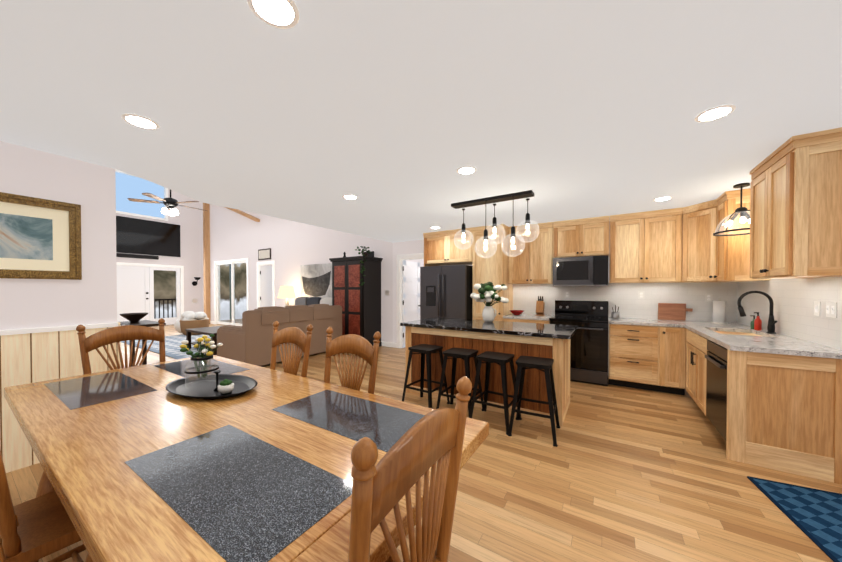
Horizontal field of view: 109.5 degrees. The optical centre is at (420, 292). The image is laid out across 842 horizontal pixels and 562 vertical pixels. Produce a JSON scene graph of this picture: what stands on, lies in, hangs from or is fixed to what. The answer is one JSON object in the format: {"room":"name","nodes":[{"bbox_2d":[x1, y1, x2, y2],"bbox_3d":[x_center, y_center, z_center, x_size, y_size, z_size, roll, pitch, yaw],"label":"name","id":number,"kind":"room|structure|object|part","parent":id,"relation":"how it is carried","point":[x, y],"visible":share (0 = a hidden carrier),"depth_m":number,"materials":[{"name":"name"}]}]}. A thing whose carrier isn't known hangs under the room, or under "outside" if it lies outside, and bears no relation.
{"room":"kitchen","nodes":[
{"label":"kitchen","id":0,"kind":"room"},
{"bbox_2d":[0,141,117,354],"bbox_3d":[-3.645,0.120,1.419,0.150,2.440,3.110,0,1,32],"label":"wall","id":1,"kind":"structure","parent":0,"point":[90,297],"depth_m":2.45,"materials":[{"name":"grey paint"}]},
{"bbox_2d":[0,192,81,279],"bbox_3d":[-3.102,-0.415,2.091,0.045,0.624,0.950,0,1,32],"label":"framed landscape picture","id":2,"kind":"object","parent":1,"relation":"attached to","point":[40,238],"visible":0.98,"depth_m":2.31,"materials":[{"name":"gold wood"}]},
{"bbox_2d":[0,322,120,472],"bbox_3d":[-3.630,0.813,1.426,0.185,1.055,3.125,0,1,32],"label":"wainscoting","id":3,"kind":"structure","parent":1,"relation":"attached to","point":[30,355],"depth_m":2.29,"materials":[{"name":"brown wood"}]},
{"bbox_2d":[120,313,158,326],"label":"bowl","id":4,"kind":"object","parent":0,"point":[133,318],"depth_m":4.92,"materials":[{"name":"black ceramic"}]},
{"bbox_2d":[116,189,202,312],"bbox_3d":[-11.060,-1.641,8.737,0.150,5.800,7.970,0,1,32],"label":"wall","id":5,"kind":"structure","parent":0,"point":[187,219],"depth_m":11.66,"materials":[{"name":"grey paint"}]},
{"bbox_2d":[115,169,167,220],"bbox_3d":[-10.068,-3.409,10.287,0.165,1.472,2.062,0,1,32],"label":"window","id":6,"kind":"structure","parent":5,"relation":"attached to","point":[165,218],"depth_m":10.60,"materials":[{"name":"white"}]},
{"bbox_2d":[116,216,180,259],"bbox_3d":[-9.782,-1.884,10.508,0.128,1.368,2.095,0,1,32],"label":"wall-mounted tv","id":7,"kind":"object","parent":5,"relation":"attached to","point":[135,236],"visible":0.69,"depth_m":10.52,"materials":[{"name":"black"}]},
{"bbox_2d":[116,262,183,324],"bbox_3d":[-9.806,0.104,10.740,0.170,2.265,2.003,0,1,32],"label":"doors","id":8,"kind":"structure","parent":5,"relation":"attached to","point":[135,287],"depth_m":10.56,"materials":[{"name":"white"}]},
{"bbox_2d":[405,259,423,266],"bbox_3d":[0.763,-0.078,7.612,2.260,2.700,2.350,0,1,32],"label":"wall","id":9,"kind":"structure","parent":0,"point":[421,261],"depth_m":8.30,"materials":[{"name":"grey paint"}]},
{"bbox_2d":[402,260,419,347],"bbox_3d":[-0.197,0.263,7.101,0.137,2.010,0.722,0,1,32],"label":"door leaf","id":10,"kind":"structure","parent":9,"relation":"in","point":[410,290],"depth_m":7.06,"materials":[{"name":"white wood"}]},
{"bbox_2d":[0,0,841,242],"bbox_3d":[-0.280,-1.207,2.074,5.900,0.200,8.120,0,1,32],"label":"ceiling","id":11,"kind":"structure","parent":0,"point":[393,116],"depth_m":1.69,"materials":[{"name":"grey paint"}]},
{"bbox_2d":[121,114,159,129],"bbox_3d":[-1.813,-1.103,1.927,0.183,0.003,0.183,0,1,23],"label":"recessed light","id":12,"kind":"object","parent":11,"relation":"in","point":[133,119],"depth_m":1.92,"materials":[{"name":"white"}]},
{"bbox_2d":[247,0,298,28],"bbox_3d":[-0.568,-1.094,1.146,0.183,0.003,0.183,0,1,26],"label":"recessed light","id":13,"kind":"object","parent":11,"relation":"in","point":[279,13],"depth_m":1.16,"materials":[{"name":"white plastic"}]},
{"bbox_2d":[342,195,357,199],"bbox_3d":[-0.831,-1.120,3.494,0.183,0.003,0.183,0,1,23],"label":"recessed light","id":14,"kind":"object","parent":11,"relation":"in","point":[351,197],"depth_m":3.50,"materials":[{"name":"white"}]},
{"bbox_2d":[456,166,476,174],"bbox_3d":[0.415,-1.112,2.714,0.183,0.003,0.183,0,1,26],"label":"recessed light","id":15,"kind":"object","parent":11,"relation":"in","point":[466,170],"depth_m":2.71,"materials":[{"name":"white"}]},
{"bbox_2d":[451,190,538,257],"bbox_3d":[0.841,-0.764,3.578,1.060,0.717,0.465,0,1,32],"label":"light bar","id":16,"kind":"object","parent":11,"relation":"hanging from","point":[505,197],"visible":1,"depth_m":3.50,"materials":[{"name":"clear glass"}]},
{"bbox_2d":[653,197,672,200],"bbox_3d":[2.896,-1.121,3.566,0.183,0.003,0.183,0,1,23],"label":"recessed light","id":17,"kind":"object","parent":11,"relation":"in","point":[661,198],"depth_m":3.54,"materials":[{"name":"white plastic"}]},
{"bbox_2d":[694,105,735,121],"bbox_3d":[1.813,-1.102,1.838,0.183,0.003,0.183,0,1,23],"label":"recessed light","id":18,"kind":"object","parent":11,"relation":"in","point":[711,114],"depth_m":1.83,"materials":[{"name":"white plastic"}]},
{"bbox_2d":[713,183,749,235],"bbox_3d":[3.317,-0.869,3.081,0.412,0.497,0.412,0,1,32],"label":"light","id":19,"kind":"object","parent":11,"relation":"hanging from","point":[741,210],"visible":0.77,"depth_m":3.07,"materials":[{"name":"clear glass"}]},
{"bbox_3d":[3.317,-0.733,3.083,0.384,0.210,0.384,0,1,32],"label":"glass","id":20,"kind":"part","parent":19,"relation":"part of","materials":[{"name":"clear glass"}]},
{"bbox_2d":[6,319,841,561],"bbox_3d":[-3.821,1.343,5.679,16.000,0.100,10.720,0,1,32],"label":"floor","id":21,"kind":"structure","parent":0,"point":[622,474],"depth_m":2.04,"materials":[{"name":"brown wood"}]},
{"bbox_2d":[0,538,5,561],"bbox_3d":[-0.914,0.795,0.859,0.431,1.108,0.505,0,1,32],"label":"chair","id":22,"kind":"object","parent":21,"relation":"on","point":[2,557],"visible":0.08,"depth_m":0.61,"materials":[{"name":"brown wood"}]},
{"bbox_2d":[0,451,85,561],"bbox_3d":[-1.455,0.791,1.239,0.461,1.108,0.505,0,1,32],"label":"chair","id":23,"kind":"object","parent":21,"relation":"on","point":[36,529],"visible":0.54,"depth_m":1.09,"materials":[{"name":"brown wood"}]},
{"bbox_2d":[76,318,165,374],"bbox_3d":[-2.117,0.779,2.272,0.505,1.108,0.541,0,1,20],"label":"head chair","id":24,"kind":"object","parent":21,"relation":"on","point":[110,336],"visible":0.25,"depth_m":2.31,"materials":[{"name":"brown wood"}]},
{"bbox_2d":[129,340,134,366],"label":"table leg","id":25,"kind":"object","parent":21,"relation":"on","point":[133,353],"depth_m":4.59,"materials":[{"name":"brown wood"}]},
{"bbox_2d":[142,340,146,364],"label":"table leg","id":26,"kind":"object","parent":21,"relation":"on","point":[145,349],"depth_m":5.32,"materials":[{"name":"brown wood"}]},
{"bbox_2d":[121,334,211,358],"bbox_3d":[-5.565,1.264,7.699,3.800,0.013,2.392,0,1,32],"label":"living room rug","id":27,"kind":"object","parent":21,"relation":"on","point":[172,346],"visible":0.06,"depth_m":7.11,"materials":[{"name":"blue fabric"}]},
{"bbox_2d":[185,326,221,354],"bbox_3d":[-4.562,1.046,6.683,1.300,0.446,0.760,0,1,32],"label":"coffee table","id":28,"kind":"object","parent":27,"relation":"on","point":[208,330],"visible":0.29,"depth_m":6.57,"materials":[{"name":"brown wood"}]},
{"bbox_2d":[174,311,209,334],"bbox_3d":[-6.918,0.900,9.012,1.040,0.712,0.720,0,1,32],"label":"basket","id":29,"kind":"object","parent":21,"relation":"on","point":[189,319],"visible":0.94,"depth_m":8.74,"materials":[{"name":"brown"}]},
{"bbox_2d":[203,203,210,323],"bbox_3d":[-8.424,-1.373,11.681,0.210,5.200,0.183,0,1,32],"label":"post","id":30,"kind":"object","parent":21,"relation":"on","point":[206,246],"visible":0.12,"depth_m":11.64,"materials":[{"name":"brown wood"}]},
{"bbox_2d":[4,355,488,561],"bbox_3d":[-1.115,0.958,1.577,2.660,0.762,1.110,0,1,32],"label":"dining table","id":31,"kind":"object","parent":21,"relation":"on","point":[140,463],"visible":0.73,"depth_m":1.05,"materials":[{"name":"brown wood"}]},
{"bbox_2d":[165,334,257,398],"bbox_3d":[-1.245,0.419,1.777,0.594,0.312,0.385,0,1,32],"label":"centerpiece tray","id":32,"kind":"object","parent":31,"relation":"on","point":[206,385],"visible":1,"depth_m":1.79,"materials":[{"name":"black metal"}]},
{"bbox_2d":[217,304,341,365],"bbox_3d":[-2.733,0.769,6.053,1.000,1.040,2.120,0,1,32],"label":"sofa","id":33,"kind":"object","parent":21,"relation":"on","point":[249,340],"visible":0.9,"depth_m":5.32,"materials":[{"name":"brown fabric"}]},
{"bbox_2d":[278,286,295,306],"bbox_3d":[-3.838,0.542,8.525,0.600,1.440,0.500,0,1,32],"label":"table lamp","id":34,"kind":"object","parent":21,"relation":"on","point":[286,292],"visible":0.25,"depth_m":8.36,"materials":[{"name":"beige fabric"}]},
{"bbox_3d":[-3.838,-0.013,8.519,0.480,0.330,0.473,0,1,32],"label":"lamp shade","id":35,"kind":"part","parent":34,"relation":"part of","materials":[{"name":"white fabric"}]},
{"bbox_2d":[270,321,312,377],"bbox_3d":[-1.095,0.782,2.059,0.461,1.108,0.505,0,1,32],"label":"chair","id":36,"kind":"object","parent":21,"relation":"on","point":[300,338],"visible":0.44,"depth_m":2.24,"materials":[{"name":"brown wood"}]},
{"bbox_2d":[295,297,331,304],"bbox_3d":[-2.729,0.694,7.785,1.527,1.152,0.720,0,1,32],"label":"loveseat","id":37,"kind":"object","parent":21,"relation":"on","point":[309,301],"visible":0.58,"depth_m":7.69,"materials":[{"name":"grey fabric"}]},
{"bbox_2d":[324,327,380,393],"bbox_3d":[-0.557,0.786,1.692,0.461,1.108,0.505,0,1,32],"label":"chair","id":38,"kind":"object","parent":21,"relation":"on","point":[362,347],"visible":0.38,"depth_m":1.87,"materials":[{"name":"brown wood"}]},
{"bbox_2d":[329,246,382,345],"bbox_3d":[-1.564,0.106,7.100,1.132,2.343,0.686,0,1,32],"label":"armoire","id":39,"kind":"object","parent":21,"relation":"on","point":[356,288],"visible":0.92,"depth_m":6.83,"materials":[{"name":"black paint"}]},
{"bbox_2d":[348,376,471,561],"bbox_3d":[-0.180,0.796,0.806,0.505,1.108,0.461,0,1,32],"label":"head chair","id":40,"kind":"object","parent":21,"relation":"on","point":[406,462],"visible":1,"depth_m":0.63,"materials":[{"name":"brown wood"}]},
{"bbox_2d":[402,344,449,407],"bbox_3d":[0.055,0.978,3.482,0.426,0.680,0.426,0,1,35],"label":"stool","id":41,"kind":"object","parent":21,"relation":"on","point":[424,349],"visible":0.79,"depth_m":3.43,"materials":[{"name":"black wood"}]},
{"bbox_2d":[420,265,471,319],"bbox_3d":[0.563,0.404,5.655,0.915,1.780,0.828,0,1,32],"label":"refrigerator","id":42,"kind":"object","parent":21,"relation":"on","point":[446,291],"visible":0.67,"depth_m":5.30,"materials":[{"name":"black metal"}]},
{"bbox_2d":[436,348,484,417],"bbox_3d":[0.434,0.980,3.256,0.439,0.680,0.439,0,1,32],"label":"stool","id":43,"kind":"object","parent":21,"relation":"on","point":[465,355],"visible":0.79,"depth_m":3.19,"materials":[{"name":"black metal"}]},
{"bbox_2d":[400,317,577,426],"bbox_3d":[0.820,0.857,3.768,2.010,0.915,0.920,0,1,32],"label":"kitchen island","id":44,"kind":"object","parent":21,"relation":"on","point":[519,339],"visible":0.81,"depth_m":3.33,"materials":[{"name":"brown wood"}]},
{"bbox_2d":[400,317,577,338],"bbox_3d":[0.820,0.419,3.763,2.010,0.039,0.920,0,1,32],"label":"island countertop","id":45,"kind":"structure","parent":44,"relation":"on","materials":[{"name":"black stone"}]},
{"bbox_2d":[470,282,508,321],"bbox_3d":[0.910,0.125,4.018,0.502,0.542,0.534,0,1,32],"label":"vase","id":46,"kind":"object","parent":45,"relation":"on","point":[487,292],"visible":1,"depth_m":3.93,"materials":[{"name":"white ceramic"}]},
{"bbox_2d":[471,224,514,320],"bbox_3d":[1.292,0.078,5.346,0.545,2.438,0.628,0,1,32],"label":"tall cabinet","id":47,"kind":"object","parent":21,"relation":"on","point":[493,269],"depth_m":5.10,"materials":[{"name":"brown wood"}]},
{"bbox_2d":[470,351,521,434],"bbox_3d":[0.764,0.983,3.049,0.439,0.680,0.439,0,1,32],"label":"stool","id":48,"kind":"object","parent":21,"relation":"on","point":[498,358],"visible":0.83,"depth_m":2.99,"materials":[{"name":"black metal"}]},
{"bbox_2d":[499,319,549,323],"bbox_3d":[1.798,0.863,5.037,0.789,0.875,0.628,0,1,32],"label":"base cabinet","id":49,"kind":"object","parent":21,"relation":"on","point":[544,321],"depth_m":4.71,"materials":[{"name":"brown wood"}]},
{"bbox_2d":[503,315,554,318],"bbox_3d":[1.827,0.405,5.011,0.712,0.039,0.633,0,1,32],"label":"countertop","id":50,"kind":"structure","parent":49,"relation":"on","point":[504,316],"depth_m":4.82,"materials":[{"name":"white stone"}]},
{"bbox_2d":[509,310,523,314],"bbox_3d":[1.646,0.346,5.109,0.250,0.075,0.246,0,1,32],"label":"bowl","id":51,"kind":"object","parent":50,"relation":"on","point":[516,312],"visible":1,"depth_m":5.05,"materials":[{"name":"red ceramic"}]},
{"bbox_2d":[535,296,544,315],"bbox_3d":[2.017,0.223,5.034,0.120,0.322,0.189,0,1,32],"label":"knife block","id":52,"kind":"object","parent":50,"relation":"on","point":[540,304],"visible":1,"depth_m":5.00,"materials":[{"name":"brown wood"}]},
{"bbox_2d":[508,356,559,446],"bbox_3d":[1.085,0.985,2.836,0.426,0.680,0.426,0,1,28],"label":"stool","id":53,"kind":"object","parent":21,"relation":"on","point":[531,362],"visible":1,"depth_m":2.76,"materials":[{"name":"black metal"}]},
{"bbox_2d":[549,300,607,385],"bbox_3d":[2.430,0.721,4.575,0.760,1.170,0.715,0,1,32],"label":"range","id":54,"kind":"object","parent":21,"relation":"on","point":[589,351],"visible":0.79,"depth_m":4.30,"materials":[{"name":"black metal"}]},
{"bbox_2d":[608,323,658,391],"bbox_3d":[3.047,0.872,4.255,0.617,0.875,0.628,0,1,32],"label":"base cabinet","id":55,"kind":"object","parent":21,"relation":"on","point":[633,348],"depth_m":4.01,"materials":[{"name":"brown wood"}]},
{"bbox_2d":[609,319,682,326],"bbox_3d":[3.124,0.414,4.198,0.797,0.039,0.633,0,1,32],"label":"countertop","id":56,"kind":"structure","parent":55,"relation":"on","point":[654,322],"depth_m":4.07,"materials":[{"name":"white stone"}]},
{"bbox_2d":[612,305,619,318],"bbox_3d":[2.919,0.290,4.465,0.100,0.200,0.097,0,1,32],"label":"utensil crock","id":57,"kind":"object","parent":56,"relation":"on","point":[615,314],"visible":1,"depth_m":4.43,"materials":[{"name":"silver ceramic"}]},
{"bbox_2d":[658,303,692,320],"bbox_3d":[3.600,0.272,4.220,0.377,0.240,0.054,0,1,32],"label":"cutting board","id":58,"kind":"object","parent":56,"relation":"on","point":[671,311],"visible":0.98,"depth_m":4.22,"materials":[{"name":"brown wood"}]},
{"bbox_2d":[659,327,678,394],"bbox_3d":[3.360,0.874,4.022,0.295,0.875,0.689,0,1,32],"label":"base cabinet","id":59,"kind":"object","parent":21,"relation":"on","point":[668,336],"depth_m":3.82,"materials":[{"name":"brown wood"}]},
{"bbox_2d":[705,340,726,440],"bbox_3d":[2.867,0.894,2.497,0.630,0.870,0.592,0,1,32],"label":"dishwasher","id":60,"kind":"object","parent":21,"relation":"on","point":[716,393],"visible":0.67,"depth_m":2.61,"materials":[{"name":"black metal"}]},
{"bbox_2d":[679,327,810,446],"bbox_3d":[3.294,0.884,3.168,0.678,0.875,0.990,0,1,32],"label":"base cabinet","id":61,"kind":"object","parent":21,"relation":"on","point":[767,395],"depth_m":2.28,"materials":[{"name":"brown wood"}]},
{"bbox_2d":[675,319,841,358],"bbox_3d":[3.297,0.426,3.127,0.634,0.039,2.264,0,1,32],"label":"countertop","id":62,"kind":"structure","parent":61,"relation":"on","point":[766,344],"depth_m":2.47,"materials":[{"name":"white stone"}]},
{"bbox_2d":[711,299,726,323],"bbox_3d":[3.876,0.237,3.864,0.150,0.320,0.150,0,1,32],"label":"paper towel","id":63,"kind":"object","parent":62,"relation":"on","point":[719,311],"visible":1,"depth_m":3.82,"materials":[{"name":"white paper"}]},
{"bbox_2d":[719,331,758,334],"bbox_3d":[3.309,0.550,3.113,0.420,0.232,0.659,0,1,32],"label":"sink","id":64,"kind":"object","parent":62,"relation":"in","point":[720,332],"depth_m":3.24,"materials":[{"name":"silver metal"}]},
{"bbox_2d":[751,312,761,329],"bbox_3d":[3.638,0.310,3.212,0.056,0.190,0.053,0,1,-4],"label":"soap bottle","id":65,"kind":"object","parent":62,"relation":"on","point":[756,324],"depth_m":3.21,"materials":[{"name":"red plastic"}]},
{"bbox_2d":[735,291,778,334],"bbox_3d":[3.404,0.194,3.007,0.272,0.426,0.135,0,1,32],"label":"faucet","id":66,"kind":"object","parent":62,"relation":"on","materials":[{"name":"black metal"}]},
{"bbox_2d":[747,476,841,561],"bbox_3d":[2.395,1.334,1.607,0.520,0.009,0.950,0,1,24],"label":"kitchen mat","id":67,"kind":"object","parent":21,"relation":"on","point":[814,515],"visible":1,"depth_m":1.82,"materials":[{"name":"blue fabric"}]},
{"bbox_2d":[202,203,730,343],"bbox_3d":[-2.380,-1.633,8.089,15.550,5.800,0.150,0,1,32],"label":"wall","id":68,"kind":"structure","parent":0,"point":[293,245],"depth_m":8.99,"materials":[{"name":"grey paint"}]},
{"bbox_2d":[214,258,248,325],"bbox_3d":[-6.934,0.017,10.950,2.412,2.434,0.170,0,1,32],"label":"door","id":69,"kind":"structure","parent":68,"relation":"in","point":[217,264],"depth_m":11.12,"materials":[{"name":"white wood"}]},
{"bbox_2d":[258,248,270,259],"bbox_3d":[-5.096,-1.243,9.686,0.705,0.352,0.031,0,1,32],"label":"sign","id":70,"kind":"object","parent":68,"relation":"attached to","point":[264,254],"visible":1,"depth_m":9.66,"materials":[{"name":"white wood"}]},
{"bbox_2d":[260,266,272,306],"bbox_3d":[-5.091,0.165,10.183,0.047,2.137,0.776,1,1,44],"label":"door leaf","id":71,"kind":"structure","parent":68,"relation":"in","point":[266,298],"depth_m":10.03,"materials":[{"name":"white wood"}]},
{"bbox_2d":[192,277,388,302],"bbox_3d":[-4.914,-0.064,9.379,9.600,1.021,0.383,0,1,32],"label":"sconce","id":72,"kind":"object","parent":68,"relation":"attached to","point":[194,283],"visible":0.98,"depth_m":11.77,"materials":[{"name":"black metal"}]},
{"bbox_2d":[210,321,396,347],"bbox_3d":[-4.432,1.249,4.704,15.400,0.110,7.820,0,1,32],"label":"baseboard","id":73,"kind":"structure","parent":68,"relation":"attached to","point":[389,344],"depth_m":7.02,"materials":[{"name":"white"}]},
{"bbox_2d":[300,263,331,297],"bbox_3d":[-2.944,-0.317,8.345,1.331,0.956,0.035,0,1,32],"label":"picture","id":74,"kind":"object","parent":68,"relation":"attached to","point":[316,280],"visible":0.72,"depth_m":8.31},
{"bbox_2d":[257,253,423,347],"bbox_3d":[-2.583,0.132,8.224,6.758,2.267,0.170,0,1,32],"label":"door frame","id":75,"kind":"structure","parent":68,"relation":"attached to","point":[400,258],"depth_m":6.83,"materials":[{"name":"white wood"}]},
{"bbox_2d":[423,228,470,266],"bbox_3d":[0.643,-0.846,5.742,0.983,0.598,0.628,0,1,32],"label":"upper cabinet","id":76,"kind":"object","parent":68,"relation":"attached to","point":[440,249],"depth_m":5.49,"materials":[{"name":"brown wood"}]},
{"bbox_2d":[507,221,558,282],"bbox_3d":[1.935,-0.644,5.099,0.789,0.988,0.349,0,1,32],"label":"upper cabinet","id":77,"kind":"object","parent":68,"relation":"attached to","point":[534,264],"depth_m":4.94,"materials":[{"name":"brown wood"}]},
{"bbox_2d":[559,216,602,257],"bbox_3d":[2.535,-0.845,4.721,0.765,0.578,0.349,0,1,32],"label":"upper cabinet","id":78,"kind":"object","parent":68,"relation":"attached to","point":[577,237],"depth_m":4.56,"materials":[{"name":"brown wood"}]},
{"bbox_2d":[553,255,607,285],"bbox_3d":[2.502,-0.328,4.679,0.750,0.445,0.444,0,1,32],"label":"microwave","id":79,"kind":"object","parent":78,"relation":"attached to","point":[582,271],"visible":1,"depth_m":4.51,"materials":[{"name":"black metal"}]},
{"bbox_2d":[603,208,674,282],"bbox_3d":[3.189,-0.635,4.289,0.942,0.988,0.391,0,1,32],"label":"upper cabinet","id":80,"kind":"object","parent":68,"relation":"attached to","point":[642,244],"depth_m":4.17,"materials":[{"name":"brown wood"}]},
{"bbox_2d":[675,201,710,282],"bbox_3d":[3.697,-0.630,3.799,0.683,0.988,0.682,0,1,32],"label":"upper cabinet","id":81,"kind":"object","parent":68,"relation":"attached to","point":[693,222],"depth_m":3.82,"materials":[{"name":"brown wood"}]},
{"bbox_2d":[711,189,774,282],"bbox_3d":[3.605,-0.625,3.377,0.391,0.988,0.372,0,1,32],"label":"upper cabinet","id":82,"kind":"object","parent":0,"relation":"attached to","point":[728,253],"depth_m":3.29,"materials":[{"name":"brown wood"}]},
{"bbox_2d":[747,127,841,278],"bbox_3d":[2.975,-0.614,2.333,0.349,0.988,0.734,0,1,32],"label":"upper cabinet","id":83,"kind":"object","parent":0,"relation":"attached to","point":[778,268],"depth_m":2.10,"materials":[{"name":"brown wood"}]},
{"bbox_3d":[-6.656,-2.931,6.052,10.450,3.160,8.120,0,1,32],"label":"ceiling","id":84,"kind":"structure","parent":0,"visible":0},
{"bbox_2d":[127,190,206,215],"bbox_3d":[-5.414,-2.147,6.501,1.356,0.906,1.304,0,1,32],"label":"ceiling fan","id":85,"kind":"object","parent":84,"relation":"hanging from","point":[170,203],"visible":0.88,"depth_m":6.35,"materials":[{"name":"brown wood"}]},
{"bbox_2d":[225,207,259,221],"bbox_3d":[-6.793,-3.018,10.680,3.412,1.359,0.150,0,1,32],"label":"beam","id":86,"kind":"structure","parent":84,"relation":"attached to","point":[251,217],"depth_m":10.09,"materials":[{"name":"brown wood"}]},
{"label":"outside","id":87,"kind":"structure","parent":0,"visible":0},
{"bbox_2d":[115,172,246,319],"bbox_3d":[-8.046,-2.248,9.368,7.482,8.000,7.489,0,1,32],"label":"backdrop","id":88,"kind":"structure","parent":87,"point":[127,191],"depth_m":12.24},
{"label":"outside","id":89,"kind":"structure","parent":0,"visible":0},
{"bbox_2d":[154,299,175,318],"bbox_3d":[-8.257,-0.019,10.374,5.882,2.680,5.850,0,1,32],"label":"railing","id":90,"kind":"object","parent":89,"point":[159,300],"depth_m":12.15,"materials":[{"name":"brown metal"}]}
]}

